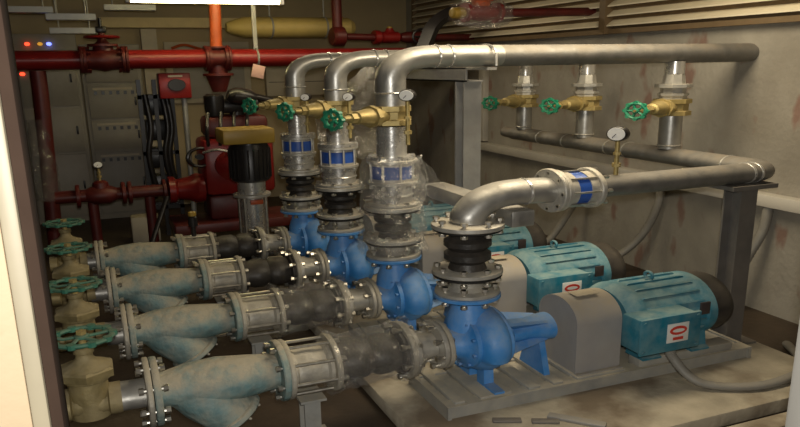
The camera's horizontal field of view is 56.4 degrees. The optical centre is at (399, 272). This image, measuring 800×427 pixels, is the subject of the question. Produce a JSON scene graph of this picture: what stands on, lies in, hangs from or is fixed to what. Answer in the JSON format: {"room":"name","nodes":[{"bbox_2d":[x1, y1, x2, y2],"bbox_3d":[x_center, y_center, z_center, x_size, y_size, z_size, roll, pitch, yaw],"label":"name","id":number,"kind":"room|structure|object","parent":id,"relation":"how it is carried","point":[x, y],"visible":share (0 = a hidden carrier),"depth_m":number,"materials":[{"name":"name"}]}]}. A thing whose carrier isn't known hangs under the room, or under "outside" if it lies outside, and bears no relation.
{"room":"mechanical room","nodes":[
{"label":"mechanical room","id":0,"kind":"room"},
{"bbox_2d":[42,218,87,272],"bbox_3d":[-1.734,-0.142,3.884,0.202,0.277,0.193,-7,17,-21],"label":"valve","id":1,"kind":"object","parent":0,"point":[65,236],"visible":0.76,"depth_m":3.84,"materials":[{"name":"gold metal"}]},
{"bbox_2d":[44,241,95,305],"bbox_3d":[-1.472,0.005,3.341,0.202,0.277,0.193,-7,17,-21],"label":"valve","id":2,"kind":"object","parent":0,"point":[70,267],"visible":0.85,"depth_m":3.30,"materials":[{"name":"gold metal"}]},
{"bbox_2d":[7,0,407,203],"bbox_3d":[-1.906,-1.689,7.022,4.200,2.035,0.200,-7,17,-21],"label":"wall","id":3,"kind":"structure","parent":0,"point":[368,16],"depth_m":7.07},
{"bbox_2d":[139,29,165,198],"bbox_3d":[-2.216,-1.387,6.793,0.130,1.587,0.120,-7,17,-21],"label":"trim","id":4,"kind":"structure","parent":3,"relation":"attached to","point":[148,38],"depth_m":6.60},
{"bbox_2d":[98,17,237,28],"bbox_3d":[-1.866,-2.235,6.678,1.550,0.083,0.180,-7,17,-21],"label":"trim","id":5,"kind":"structure","parent":3,"relation":"attached to","point":[108,22],"depth_m":6.50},
{"bbox_2d":[163,42,251,103],"bbox_3d":[-1.765,-1.851,6.887,0.760,0.538,0.061,-7,17,-21],"label":"wall panel","id":6,"kind":"object","parent":3,"relation":"attached to","point":[200,86],"visible":0.46,"depth_m":6.87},
{"bbox_2d":[264,66,326,95],"bbox_3d":[-0.987,-1.891,7.194,0.630,0.345,0.089,-7,17,-21],"label":"wall panel","id":7,"kind":"object","parent":3,"relation":"attached to","point":[274,77],"visible":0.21,"depth_m":7.12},
{"bbox_2d":[40,188,798,426],"bbox_3d":[-0.306,0.278,3.871,4.400,0.104,8.000,-7,17,-21],"label":"floor","id":8,"kind":"structure","parent":0,"point":[349,406],"depth_m":3.41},
{"bbox_2d":[12,34,93,224],"bbox_3d":[-2.916,-1.218,6.331,0.480,1.532,0.470,-7,17,-21],"label":"cabinet","id":9,"kind":"object","parent":8,"relation":"on","point":[70,134],"visible":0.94,"depth_m":6.14,"materials":[{"name":"grey metal"}]},
{"bbox_2d":[54,179,167,250],"bbox_3d":[-1.971,-0.383,5.163,0.720,0.524,0.220,-7,17,-21],"label":"header","id":10,"kind":"object","parent":8,"relation":"on","point":[100,192],"visible":0.94,"depth_m":5.08,"materials":[{"name":"paint"}]},
{"bbox_2d":[78,44,146,218],"bbox_3d":[-2.467,-1.235,6.519,0.470,1.449,0.470,-7,17,-21],"label":"cabinet","id":11,"kind":"object","parent":8,"relation":"on","point":[111,103],"visible":0.7,"depth_m":6.31,"materials":[{"name":"grey metal"}]},
{"bbox_2d":[130,214,160,242],"bbox_3d":[-1.918,-0.339,5.619,0.200,0.193,0.150,-7,17,-21],"label":"cardboard box","id":12,"kind":"object","parent":8,"relation":"on","point":[139,227],"visible":0.74,"depth_m":5.54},
{"bbox_2d":[135,79,184,234],"bbox_3d":[-1.833,-0.879,5.724,0.260,1.173,0.284,-7,17,-21],"label":"cables","id":13,"kind":"object","parent":8,"relation":"on","point":[165,129],"visible":0.84,"depth_m":5.60,"materials":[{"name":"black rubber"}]},
{"bbox_2d":[156,73,197,234],"bbox_3d":[-1.627,-0.854,5.539,0.220,1.218,0.165,-7,17,-21],"label":"control box","id":14,"kind":"object","parent":8,"relation":"on","point":[170,85],"visible":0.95,"depth_m":5.36,"materials":[{"name":"red metal"}]},
{"bbox_2d":[214,296,226,336],"bbox_3d":[-0.854,0.204,3.660,0.140,0.170,0.140,-7,17,-21],"label":"stand","id":15,"kind":"object","parent":8,"relation":"on","point":[218,299],"visible":0.14,"depth_m":3.61,"materials":[{"name":"grey metal"}]},
{"bbox_2d":[192,255,249,298],"bbox_3d":[-0.868,0.021,3.605,0.235,0.190,0.276,-7,17,-21],"label":"valve","id":16,"kind":"object","parent":15,"relation":"on","point":[223,276],"visible":0.84,"depth_m":3.54,"materials":[{"name":"metal"}]},
{"bbox_2d":[100,259,208,313],"bbox_3d":[-1.149,0.089,3.502,0.458,0.273,0.300,-7,17,-21],"label":"y-strainer","id":17,"kind":"object","parent":16,"relation":"attached to","point":[153,289],"visible":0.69,"depth_m":3.42,"materials":[{"name":"metal"}]},
{"bbox_2d":[166,87,291,238],"bbox_3d":[-1.182,-0.767,5.386,0.970,1.119,0.520,-7,17,-21],"label":"pump","id":18,"kind":"object","parent":8,"relation":"on","point":[212,184],"visible":0.66,"depth_m":5.21,"materials":[{"name":"red paint"}]},
{"bbox_2d":[215,125,277,262],"bbox_3d":[-0.949,-0.483,4.790,0.400,0.887,0.280,-7,17,-21],"label":"pump","id":19,"kind":"object","parent":8,"relation":"on","point":[249,153],"visible":0.79,"depth_m":4.65,"materials":[{"name":"black metal"}]},
{"bbox_2d":[247,331,272,353],"bbox_3d":[-0.582,0.350,3.121,0.140,0.170,0.140,-7,17,-21],"label":"stand","id":20,"kind":"object","parent":8,"relation":"on","point":[257,342],"visible":0.37,"depth_m":3.07,"materials":[{"name":"grey metal"}]},
{"bbox_2d":[222,287,290,340],"bbox_3d":[-0.596,0.168,3.065,0.235,0.190,0.276,-7,17,-21],"label":"valve","id":21,"kind":"object","parent":20,"relation":"on","point":[267,311],"visible":0.89,"depth_m":3.00,"materials":[{"name":"metal"}]},
{"bbox_2d":[114,292,242,365],"bbox_3d":[-0.878,0.235,2.963,0.458,0.273,0.300,-7,17,-21],"label":"y-strainer","id":22,"kind":"object","parent":21,"relation":"attached to","point":[181,334],"visible":0.94,"depth_m":2.88,"materials":[{"name":"metal"}]},
{"bbox_2d":[278,279,355,328],"bbox_3d":[-0.369,0.139,3.155,0.288,0.196,0.284,-7,17,-21],"label":"joint","id":23,"kind":"object","parent":21,"relation":"attached to","point":[330,303],"visible":0.94,"depth_m":3.08,"materials":[{"name":"rubber"}]},
{"bbox_2d":[339,278,382,322],"bbox_3d":[-0.185,0.116,3.228,0.154,0.179,0.260,-7,17,-21],"label":"pipe reducer","id":24,"kind":"object","parent":23,"relation":"attached to","point":[365,299],"visible":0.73,"depth_m":3.17,"materials":[{"name":"metal"}]},
{"bbox_2d":[296,385,326,426],"bbox_3d":[-0.311,0.497,2.582,0.140,0.170,0.140,-7,17,-21],"label":"stand","id":25,"kind":"object","parent":8,"relation":"on","point":[309,404],"visible":0.79,"depth_m":2.54,"materials":[{"name":"grey metal"}]},
{"bbox_2d":[261,333,348,400],"bbox_3d":[-0.325,0.314,2.526,0.235,0.190,0.276,-7,17,-21],"label":"valve","id":26,"kind":"object","parent":25,"relation":"on","point":[310,364],"visible":0.87,"depth_m":2.46,"materials":[{"name":"metal"}]},
{"bbox_2d":[134,339,291,426],"bbox_3d":[-0.606,0.382,2.424,0.458,0.273,0.300,-7,17,-21],"label":"y-strainer","id":27,"kind":"object","parent":26,"relation":"attached to","point":[216,391],"visible":0.98,"depth_m":2.34,"materials":[{"name":"metal"}]},
{"bbox_2d":[120,378,147,410],"bbox_3d":[-0.831,0.378,2.326,0.070,0.086,0.124,-7,17,-21],"label":"pipe nipple","id":28,"kind":"object","parent":27,"relation":"attached to","point":[131,400],"visible":0.86,"depth_m":2.28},
{"bbox_2d":[332,321,425,384],"bbox_3d":[-0.097,0.286,2.616,0.288,0.196,0.284,-7,17,-21],"label":"joint","id":29,"kind":"object","parent":26,"relation":"attached to","point":[395,349],"visible":0.84,"depth_m":2.55,"materials":[{"name":"rubber"}]},
{"bbox_2d":[402,320,456,374],"bbox_3d":[0.086,0.263,2.688,0.154,0.179,0.260,-7,17,-21],"label":"pipe reducer","id":30,"kind":"object","parent":29,"relation":"attached to","point":[436,350],"visible":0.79,"depth_m":2.63,"materials":[{"name":"metal"}]},
{"bbox_2d":[265,255,793,426],"bbox_3d":[0.383,0.176,3.903,1.720,0.055,3.020,-7,17,-21],"label":"concrete pad","id":31,"kind":"object","parent":8,"relation":"on","point":[666,400],"depth_m":2.73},
{"bbox_2d":[304,274,375,282],"bbox_3d":[-0.067,-0.086,4.614,1.400,0.079,0.350,-7,17,-21],"label":"base","id":32,"kind":"object","parent":31,"relation":"on","point":[307,280],"visible":0.02,"depth_m":4.27,"materials":[{"name":"grey metal"}]},
{"bbox_2d":[280,208,363,257],"bbox_3d":[-0.452,-0.219,4.407,0.491,0.344,0.365,-7,17,-21],"label":"pump","id":33,"kind":"object","parent":32,"relation":"on","point":[303,233],"visible":0.56,"depth_m":4.26,"materials":[{"name":"blue paint"}]},
{"bbox_2d":[260,227,291,258],"bbox_3d":[-0.728,-0.177,4.306,0.154,0.179,0.260,-7,17,-21],"label":"pipe reducer","id":34,"kind":"object","parent":33,"relation":"attached to","point":[277,241],"visible":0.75,"depth_m":4.25,"materials":[{"name":"metal"}]},
{"bbox_2d":[214,226,269,259],"bbox_3d":[-0.911,-0.154,4.234,0.288,0.196,0.284,-7,17,-21],"label":"joint","id":35,"kind":"object","parent":34,"relation":"attached to","point":[252,245],"visible":0.91,"depth_m":4.16,"materials":[{"name":"rubber"}]},
{"bbox_2d":[170,232,220,267],"bbox_3d":[-1.139,-0.125,4.144,0.235,0.190,0.276,-7,17,-21],"label":"valve","id":36,"kind":"object","parent":35,"relation":"attached to","point":[197,248],"visible":0.81,"depth_m":4.07,"materials":[{"name":"metal"}]},
{"bbox_2d":[90,234,183,278],"bbox_3d":[-1.420,-0.058,4.041,0.458,0.273,0.300,-7,17,-21],"label":"y-strainer","id":37,"kind":"object","parent":36,"relation":"attached to","point":[131,258],"visible":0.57,"depth_m":3.96,"materials":[{"name":"metal"}]},
{"bbox_2d":[281,201,321,217],"bbox_3d":[-0.571,-0.383,4.317,0.236,0.092,0.236,-7,17,-21],"label":"spool","id":38,"kind":"object","parent":33,"relation":"on","point":[301,206],"visible":0.66,"depth_m":4.25,"materials":[{"name":"metal"}]},
{"bbox_2d":[278,165,321,205],"bbox_3d":[-0.573,-0.506,4.282,0.248,0.202,0.248,-7,17,-21],"label":"joint","id":39,"kind":"object","parent":38,"relation":"on","point":[300,186],"visible":0.89,"depth_m":4.21,"materials":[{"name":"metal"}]},
{"bbox_2d":[279,155,319,172],"bbox_3d":[-0.575,-0.629,4.248,0.236,0.090,0.236,-7,17,-21],"label":"spool","id":40,"kind":"object","parent":39,"relation":"on","point":[300,165],"visible":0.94,"depth_m":4.17,"materials":[{"name":"metal"}]},
{"bbox_2d":[280,132,315,159],"bbox_3d":[-0.576,-0.722,4.222,0.200,0.138,0.200,-7,17,-21],"label":"valve","id":41,"kind":"object","parent":40,"relation":"on","point":[303,146],"visible":0.89,"depth_m":4.15,"materials":[{"name":"metal"}]},
{"bbox_2d":[280,52,350,137],"bbox_3d":[0.089,-1.093,4.477,1.707,0.453,0.199,-9,17,-26],"label":"riser pipe","id":42,"kind":"object","parent":41,"relation":"on","point":[295,72],"visible":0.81,"depth_m":4.10,"materials":[{"name":"metal"}]},
{"bbox_2d":[241,96,308,114],"bbox_3d":[-0.665,-0.921,4.078,0.408,0.088,0.166,-16,22,-43],"label":"valve","id":43,"kind":"object","parent":42,"relation":"attached to","point":[296,102],"visible":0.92,"depth_m":4.01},
{"bbox_2d":[409,200,453,232],"bbox_3d":[0.247,-0.297,4.639,0.583,0.303,0.456,-7,17,-21],"label":"motor","id":44,"kind":"object","parent":32,"relation":"on","point":[421,222],"visible":0.2,"depth_m":4.52,"materials":[{"name":"teal paint"}]},
{"bbox_2d":[348,303,538,337],"bbox_3d":[0.475,0.207,3.536,1.400,0.079,0.350,-7,17,-21],"label":"base","id":45,"kind":"object","parent":31,"relation":"on","point":[361,329],"visible":0.16,"depth_m":3.43,"materials":[{"name":"grey metal"}]},
{"bbox_2d":[364,254,450,329],"bbox_3d":[0.091,0.074,3.329,0.491,0.344,0.365,-7,17,-21],"label":"pump","id":46,"kind":"object","parent":45,"relation":"on","point":[407,293],"visible":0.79,"depth_m":3.19,"materials":[{"name":"blue paint"}]},
{"bbox_2d":[366,246,420,268],"bbox_3d":[-0.028,-0.089,3.239,0.236,0.092,0.236,-7,17,-21],"label":"spool","id":47,"kind":"object","parent":46,"relation":"on","point":[396,254],"visible":0.7,"depth_m":3.17,"materials":[{"name":"metal"}]},
{"bbox_2d":[364,197,421,252],"bbox_3d":[-0.030,-0.213,3.204,0.248,0.202,0.248,-7,17,-21],"label":"joint","id":48,"kind":"object","parent":47,"relation":"on","point":[393,226],"visible":0.89,"depth_m":3.14,"materials":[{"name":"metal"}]},
{"bbox_2d":[365,185,419,208],"bbox_3d":[-0.032,-0.336,3.170,0.236,0.090,0.236,-7,17,-21],"label":"spool","id":49,"kind":"object","parent":48,"relation":"on","point":[392,196],"visible":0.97,"depth_m":3.10,"materials":[{"name":"metal"}]},
{"bbox_2d":[366,153,417,190],"bbox_3d":[-0.034,-0.429,3.144,0.216,0.138,0.216,-7,17,-21],"label":"valve","id":50,"kind":"object","parent":49,"relation":"on","point":[400,174],"visible":0.87,"depth_m":3.07,"materials":[{"name":"metal"}]},
{"bbox_2d":[368,43,758,161],"bbox_3d":[0.807,-0.807,3.401,2.029,0.459,0.200,-7,17,-21],"label":"riser pipe","id":51,"kind":"object","parent":50,"relation":"on","point":[391,74],"visible":0.93,"depth_m":3.17,"materials":[{"name":"metal"}]},
{"bbox_2d":[320,105,410,131],"bbox_3d":[-0.124,-0.627,2.998,0.413,0.088,0.166,-16,22,-43],"label":"valve","id":52,"kind":"object","parent":51,"relation":"attached to","point":[372,116],"visible":0.98,"depth_m":2.96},
{"bbox_2d":[488,254,526,311],"bbox_3d":[0.434,0.067,3.480,0.205,0.297,0.300,-7,17,-21],"label":"guard","id":53,"kind":"object","parent":45,"relation":"on","point":[513,285],"visible":0.36,"depth_m":3.38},
{"bbox_2d":[507,240,625,311],"bbox_3d":[0.790,-0.004,3.561,0.583,0.303,0.456,-7,17,-21],"label":"motor","id":54,"kind":"object","parent":45,"relation":"on","point":[557,268],"visible":0.74,"depth_m":3.46,"materials":[{"name":"teal paint"}]},
{"bbox_2d":[433,82,481,311],"bbox_3d":[0.270,-0.336,3.560,0.180,1.118,0.155,-7,17,-21],"label":"steel post","id":55,"kind":"object","parent":31,"relation":"on","point":[467,94],"visible":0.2,"depth_m":3.44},
{"bbox_2d":[366,44,497,81],"bbox_3d":[0.131,-1.061,3.790,0.090,0.160,1.526,-7,17,-21],"label":"cross beam","id":56,"kind":"structure","parent":55,"relation":"on","point":[452,74],"depth_m":3.52,"materials":[{"name":"grey metal"}]},
{"bbox_2d":[425,182,533,227],"bbox_3d":[0.302,-0.288,3.035,0.095,0.059,0.760,-7,17,-21],"label":"support arm","id":57,"kind":"object","parent":55,"relation":"attached to","point":[514,215],"visible":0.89,"depth_m":3.04},
{"bbox_2d":[409,329,751,420],"bbox_3d":[0.747,0.354,2.997,1.400,0.079,0.350,-7,17,-21],"label":"base","id":58,"kind":"object","parent":31,"relation":"on","point":[454,393],"visible":0.63,"depth_m":2.83,"materials":[{"name":"grey metal"}]},
{"bbox_2d":[429,290,557,394],"bbox_3d":[0.362,0.221,2.789,0.491,0.344,0.365,-7,17,-21],"label":"pump","id":59,"kind":"object","parent":58,"relation":"on","point":[486,340],"visible":0.86,"depth_m":2.67,"materials":[{"name":"blue paint"}]},
{"bbox_2d":[435,281,499,309],"bbox_3d":[0.243,0.054,2.699,0.236,0.099,0.236,-7,17,-21],"label":"spool","id":60,"kind":"object","parent":59,"relation":"on","point":[452,291],"visible":0.71,"depth_m":2.63,"materials":[{"name":"metal"}]},
{"bbox_2d":[431,212,504,288],"bbox_3d":[0.241,-0.086,2.659,0.261,0.229,0.261,-7,17,-21],"label":"joint","id":61,"kind":"object","parent":60,"relation":"on","point":[467,256],"visible":0.91,"depth_m":2.59,"materials":[{"name":"rubber"}]},
{"bbox_2d":[449,168,569,224],"bbox_3d":[0.369,-0.274,2.663,0.415,0.170,0.230,-7,17,-21],"label":"pipe","id":62,"kind":"object","parent":61,"relation":"on","point":[474,208],"visible":0.98,"depth_m":2.62,"materials":[{"name":"metal"}]},
{"bbox_2d":[539,288,621,375],"bbox_3d":[0.705,0.214,2.941,0.205,0.297,0.300,-7,17,-21],"label":"guard","id":63,"kind":"object","parent":58,"relation":"on","point":[587,340],"visible":0.92,"depth_m":2.84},
{"bbox_2d":[589,270,733,360],"bbox_3d":[1.062,0.143,3.022,0.583,0.303,0.456,-7,17,-21],"label":"motor","id":64,"kind":"object","parent":58,"relation":"on","point":[662,312],"visible":0.88,"depth_m":2.90,"materials":[{"name":"teal paint"}]},
{"bbox_2d":[709,181,778,344],"bbox_3d":[1.420,-0.034,3.183,0.240,0.704,0.155,-7,17,-21],"label":"steel post","id":65,"kind":"object","parent":31,"relation":"on","point":[739,200],"visible":0.64,"depth_m":3.16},
{"bbox_2d":[500,126,774,196],"bbox_3d":[1.131,-0.643,3.916,0.890,0.087,2.425,-1,16,0],"label":"pipe","id":66,"kind":"object","parent":65,"relation":"on","point":[706,169],"visible":0.93,"depth_m":3.09,"materials":[{"name":"metal"}]},
{"bbox_2d":[512,66,538,128],"bbox_3d":[0.804,-1.136,4.802,0.163,0.411,0.163,-1,16,0],"label":"pipe","id":67,"kind":"object","parent":66,"relation":"attached to","point":[525,84],"visible":0.94,"depth_m":4.75,"materials":[{"name":"metal"}]},
{"bbox_2d":[481,94,538,110],"bbox_3d":[0.699,-1.081,4.709,0.455,0.088,0.293,-7,17,-21],"label":"valve","id":68,"kind":"object","parent":67,"relation":"attached to","point":[513,101],"visible":1,"depth_m":4.68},
{"bbox_2d":[536,167,613,209],"bbox_3d":[0.638,-0.312,2.769,0.215,0.149,0.216,-7,17,-21],"label":"valve","id":69,"kind":"object","parent":66,"relation":"attached to","point":[588,186],"visible":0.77,"depth_m":2.70,"materials":[{"name":"metal"}]},
{"bbox_2d":[571,64,602,137],"bbox_3d":[1.053,-0.978,4.223,0.163,0.411,0.163,-1,16,0],"label":"pipe","id":70,"kind":"object","parent":66,"relation":"attached to","point":[586,85],"visible":0.94,"depth_m":4.17,"materials":[{"name":"metal"}]},
{"bbox_2d":[539,96,601,114],"bbox_3d":[0.948,-0.934,4.127,0.455,0.088,0.293,-7,17,-21],"label":"valve","id":71,"kind":"object","parent":70,"relation":"attached to","point":[573,103],"visible":0.99,"depth_m":4.10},
{"bbox_2d":[606,126,629,174],"bbox_3d":[0.816,-0.458,2.804,0.080,0.183,0.044,11,19,36],"label":"pressure gauge","id":72,"kind":"object","parent":66,"relation":"on","point":[617,134],"visible":1,"depth_m":2.78,"materials":[{"name":"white metal"}]},
{"bbox_2d":[654,61,692,148],"bbox_3d":[1.317,-0.810,3.608,0.163,0.411,0.163,-1,16,0],"label":"pipe","id":73,"kind":"object","parent":66,"relation":"attached to","point":[673,86],"visible":0.94,"depth_m":3.56,"materials":[{"name":"metal"}]},
{"bbox_2d":[622,98,692,120],"bbox_3d":[1.211,-0.774,3.509,0.455,0.088,0.293,-7,17,-21],"label":"valve","id":74,"kind":"object","parent":73,"relation":"attached to","point":[658,107],"visible":0.99,"depth_m":3.48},
{"bbox_3d":[0.204,0.061,4.075,1.400,0.079,0.350,-7,17,-21],"label":"pump skid","id":75,"kind":"object","parent":31,"relation":"on","visible":0},
{"bbox_2d":[316,227,379,288],"bbox_3d":[-0.180,-0.072,3.868,0.491,0.344,0.365,-7,17,-21],"label":"pump","id":76,"kind":"object","parent":75,"relation":"on","point":[348,263],"visible":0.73,"depth_m":3.72,"materials":[{"name":"blue paint"}]},
{"bbox_2d":[294,249,330,286],"bbox_3d":[-0.457,-0.031,3.767,0.154,0.179,0.260,-7,17,-21],"label":"pipe reducer","id":77,"kind":"object","parent":76,"relation":"attached to","point":[314,266],"visible":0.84,"depth_m":3.71,"materials":[{"name":"metal"}]},
{"bbox_2d":[242,249,305,290],"bbox_3d":[-0.640,-0.007,3.694,0.288,0.196,0.284,-7,17,-21],"label":"joint","id":78,"kind":"object","parent":77,"relation":"attached to","point":[286,270],"visible":0.93,"depth_m":3.62,"materials":[{"name":"rubber"}]},
{"bbox_2d":[318,220,363,239],"bbox_3d":[-0.299,-0.236,3.778,0.236,0.092,0.236,-7,17,-21],"label":"spool","id":79,"kind":"object","parent":76,"relation":"on","point":[342,227],"visible":0.66,"depth_m":3.71,"materials":[{"name":"metal"}]},
{"bbox_2d":[314,179,364,225],"bbox_3d":[-0.301,-0.360,3.743,0.248,0.202,0.248,-7,17,-21],"label":"joint","id":80,"kind":"object","parent":79,"relation":"on","point":[340,202],"visible":0.91,"depth_m":3.68,"materials":[{"name":"rubber"}]},
{"bbox_2d":[316,168,362,187],"bbox_3d":[-0.303,-0.483,3.709,0.236,0.090,0.236,-7,17,-21],"label":"spool","id":81,"kind":"object","parent":80,"relation":"on","point":[341,179],"visible":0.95,"depth_m":3.64,"materials":[{"name":"metal"}]},
{"bbox_2d":[318,141,358,172],"bbox_3d":[-0.305,-0.576,3.683,0.200,0.138,0.200,-7,17,-21],"label":"valve","id":82,"kind":"object","parent":81,"relation":"on","point":[330,158],"visible":0.85,"depth_m":3.61,"materials":[{"name":"metal"}]},
{"bbox_2d":[317,49,399,147],"bbox_3d":[0.367,-0.932,3.883,1.671,0.453,0.216,-7,17,-21],"label":"riser pipe","id":83,"kind":"object","parent":82,"relation":"on","point":[336,73],"visible":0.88,"depth_m":3.56,"materials":[{"name":"metal"}]},
{"bbox_2d":[275,100,353,121],"bbox_3d":[-0.394,-0.774,3.539,0.408,0.088,0.166,-16,22,-43],"label":"valve","id":84,"kind":"object","parent":83,"relation":"attached to","point":[315,109],"visible":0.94,"depth_m":3.49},
{"bbox_2d":[410,230,448,273],"bbox_3d":[0.163,-0.079,4.019,0.205,0.297,0.300,-7,17,-21],"label":"guard","id":85,"kind":"object","parent":75,"relation":"on","point":[432,248],"visible":0.38,"depth_m":3.89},
{"bbox_2d":[488,222,546,255],"bbox_3d":[0.519,-0.150,4.100,0.583,0.303,0.456,-7,17,-21],"label":"motor","id":86,"kind":"object","parent":75,"relation":"on","point":[514,238],"visible":0.21,"depth_m":4.03,"materials":[{"name":"teal paint"}]},
{"bbox_2d":[665,341,795,390],"bbox_3d":[1.460,0.331,2.994,0.883,0.209,0.318,-11,18,-32],"label":"conduit","id":87,"kind":"object","parent":8,"relation":"on","point":[673,358],"visible":0.77,"depth_m":2.81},
{"bbox_2d":[449,0,596,22],"bbox_3d":[0.771,-1.655,4.590,1.016,0.224,0.170,-7,17,-21],"label":"pipe","id":88,"kind":"object","parent":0,"point":[480,10],"visible":0.99,"depth_m":4.49,"materials":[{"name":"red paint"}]},
{"bbox_2d":[406,0,799,324],"bbox_3d":[1.339,-1.175,4.999,0.200,2.035,6.540,-7,17,-21],"label":"wall","id":89,"kind":"structure","parent":0,"point":[751,109],"depth_m":4.34,"materials":[{"name":"concrete"}]},
{"bbox_2d":[417,3,492,45],"bbox_3d":[0.450,-1.888,5.735,0.725,0.362,0.130,-7,17,-21],"label":"duct","id":90,"kind":"object","parent":89,"relation":"attached to","point":[429,33],"visible":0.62,"depth_m":5.62,"materials":[{"name":"black metal"}]},
{"bbox_2d":[479,43,488,140],"bbox_3d":[0.694,-1.494,6.189,0.050,0.787,0.090,-7,17,-21],"label":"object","id":91,"kind":"structure","parent":89,"relation":"attached to","point":[483,74],"depth_m":6.17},
{"bbox_2d":[411,0,799,46],"bbox_3d":[1.021,-1.937,5.181,0.074,0.586,4.700,-7,17,-21],"label":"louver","id":92,"kind":"structure","parent":89,"relation":"in","point":[611,16],"depth_m":4.58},
{"bbox_2d":[481,141,799,213],"bbox_3d":[1.392,-0.628,4.661,0.075,0.059,4.550,-7,17,-21],"label":"cable trunking","id":93,"kind":"object","parent":89,"relation":"attached to","point":[764,199],"visible":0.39,"depth_m":4.78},
{"bbox_2d":[619,191,664,256],"bbox_3d":[1.321,-0.253,4.439,0.467,0.544,0.124,-2,16,-5],"label":"conduit","id":94,"kind":"object","parent":93,"relation":"attached to","point":[659,196],"visible":0.7,"depth_m":4.42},
{"bbox_2d":[750,207,773,261],"bbox_3d":[1.691,-0.065,3.757,0.307,0.550,0.109,-3,16,-8],"label":"conduit","id":95,"kind":"object","parent":93,"relation":"attached to","point":[767,213],"visible":0.32,"depth_m":3.69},
{"bbox_3d":[-0.618,-1.942,3.950,4.400,0.069,6.540,-7,17,-21],"label":"ceiling","id":96,"kind":"structure","parent":0,"visible":0},
{"bbox_2d":[125,0,283,4],"bbox_3d":[-1.268,-1.956,4.867,1.050,0.380,0.100,-7,17,-21],"label":"ceiling light","id":97,"kind":"object","parent":96,"relation":"hanging from","point":[276,2],"visible":1,"depth_m":4.92,"materials":[{"name":"white plastic"}]},
{"bbox_2d":[14,4,405,73],"bbox_3d":[-1.302,-1.860,5.327,3.680,0.811,0.260,-7,17,-21],"label":"pipe","id":98,"kind":"object","parent":96,"relation":"hanging from","point":[192,58],"visible":0.73,"depth_m":5.24,"materials":[{"name":"metal"}]},
{"bbox_2d":[29,71,61,250],"bbox_3d":[-2.433,-0.753,5.145,0.144,1.236,0.104,-7,17,-21],"label":"drain pipe","id":99,"kind":"object","parent":98,"relation":"attached to","point":[38,79],"visible":0.94,"depth_m":5.08,"materials":[{"name":"metal"}]},
{"bbox_2d":[78,18,129,73],"bbox_3d":[-2.034,-1.552,5.098,0.316,0.362,0.260,-7,17,-21],"label":"valve","id":100,"kind":"object","parent":98,"relation":"attached to","point":[102,56],"visible":0.91,"depth_m":5.04,"materials":[{"name":"red paint"}]},
{"bbox_2d":[203,46,233,91],"bbox_3d":[-1.324,-1.482,5.422,0.220,0.321,0.250,-7,17,-21],"label":"flanged tee","id":101,"kind":"object","parent":98,"relation":"attached to","point":[218,77],"visible":0.86,"depth_m":5.35,"materials":[{"name":"red paint"}]},
{"bbox_2d":[209,4,221,45],"bbox_3d":[-1.320,-1.941,5.298,0.109,0.638,0.084,-7,17,-21],"label":"riser pipe","id":102,"kind":"object","parent":101,"relation":"on","point":[214,9],"visible":0.8,"depth_m":5.31,"materials":[{"name":"metal"}]},
{"bbox_2d":[203,65,233,91],"bbox_3d":[-1.323,-1.420,5.439,0.220,0.193,0.220,-7,17,-21],"label":"outlet","id":103,"kind":"object","parent":101,"relation":"attached to","point":[218,77],"depth_m":5.38,"materials":[{"name":"red paint"}]},
{"bbox_2d":[225,0,355,38],"bbox_3d":[-0.881,-2.176,5.983,1.050,0.569,0.250,-7,17,-21],"label":"exhaust silencer","id":104,"kind":"object","parent":96,"relation":"hanging from","point":[269,27],"visible":0.98,"depth_m":5.93,"materials":[{"name":"yellow metal"}]},
{"bbox_2d":[328,0,382,46],"bbox_3d":[-0.354,-2.105,5.836,0.400,0.640,0.220,-7,17,-21],"label":"pipe","id":105,"kind":"object","parent":96,"relation":"attached to","point":[338,36],"visible":1,"depth_m":5.79,"materials":[{"name":"metal"}]},
{"bbox_3d":[0.665,-0.124,1.283,4.400,2.035,0.080,-7,17,-21],"label":"wall","id":106,"kind":"structure","parent":0,"visible":0},
{"bbox_2d":[0,226,32,426],"bbox_3d":[-0.557,0.181,0.839,0.268,1.725,0.095,-7,17,-21],"label":"trim","id":107,"kind":"structure","parent":106,"relation":"attached to","point":[15,411],"depth_m":0.82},
{"bbox_2d":[0,96,51,426],"bbox_3d":[-0.424,0.165,0.889,0.018,1.725,0.100,-7,17,-21],"label":"trim","id":108,"kind":"structure","parent":106,"relation":"attached to","point":[10,224],"depth_m":0.80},
{"bbox_2d":[0,0,69,426],"bbox_3d":[-0.412,0.162,0.899,0.013,1.725,0.090,-7,17,-21],"label":"trim","id":109,"kind":"structure","parent":106,"relation":"attached to","point":[10,93],"depth_m":0.81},
{"bbox_2d":[785,320,799,426],"bbox_3d":[0.881,-0.001,1.407,0.218,1.725,0.095,-7,17,-21],"label":"trim","id":110,"kind":"structure","parent":106,"relation":"attached to","point":[793,410],"depth_m":1.46,"materials":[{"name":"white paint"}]},
{"bbox_3d":[-1.342,0.443,2.125,0.675,0.076,0.110,-7,17,-21],"label":"pipe","id":111,"kind":"object","parent":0,"visible":0},
{"bbox_2d":[56,323,123,422],"bbox_3d":[-0.948,0.306,2.257,0.202,0.277,0.193,-7,17,-21],"label":"valve","id":112,"kind":"object","parent":111,"relation":"attached to","point":[90,397],"visible":0.87,"depth_m":2.22,"materials":[{"name":"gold metal"}]},
{"bbox_3d":[-1.613,0.296,2.664,0.675,0.076,0.110,-7,17,-21],"label":"pipe","id":113,"kind":"object","parent":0,"visible":0},
{"bbox_2d":[49,275,107,353],"bbox_3d":[-1.210,0.158,2.799,0.202,0.277,0.193,-7,17,-21],"label":"valve","id":114,"kind":"object","parent":113,"relation":"attached to","point":[77,312],"visible":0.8,"depth_m":2.76,"materials":[{"name":"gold metal"}]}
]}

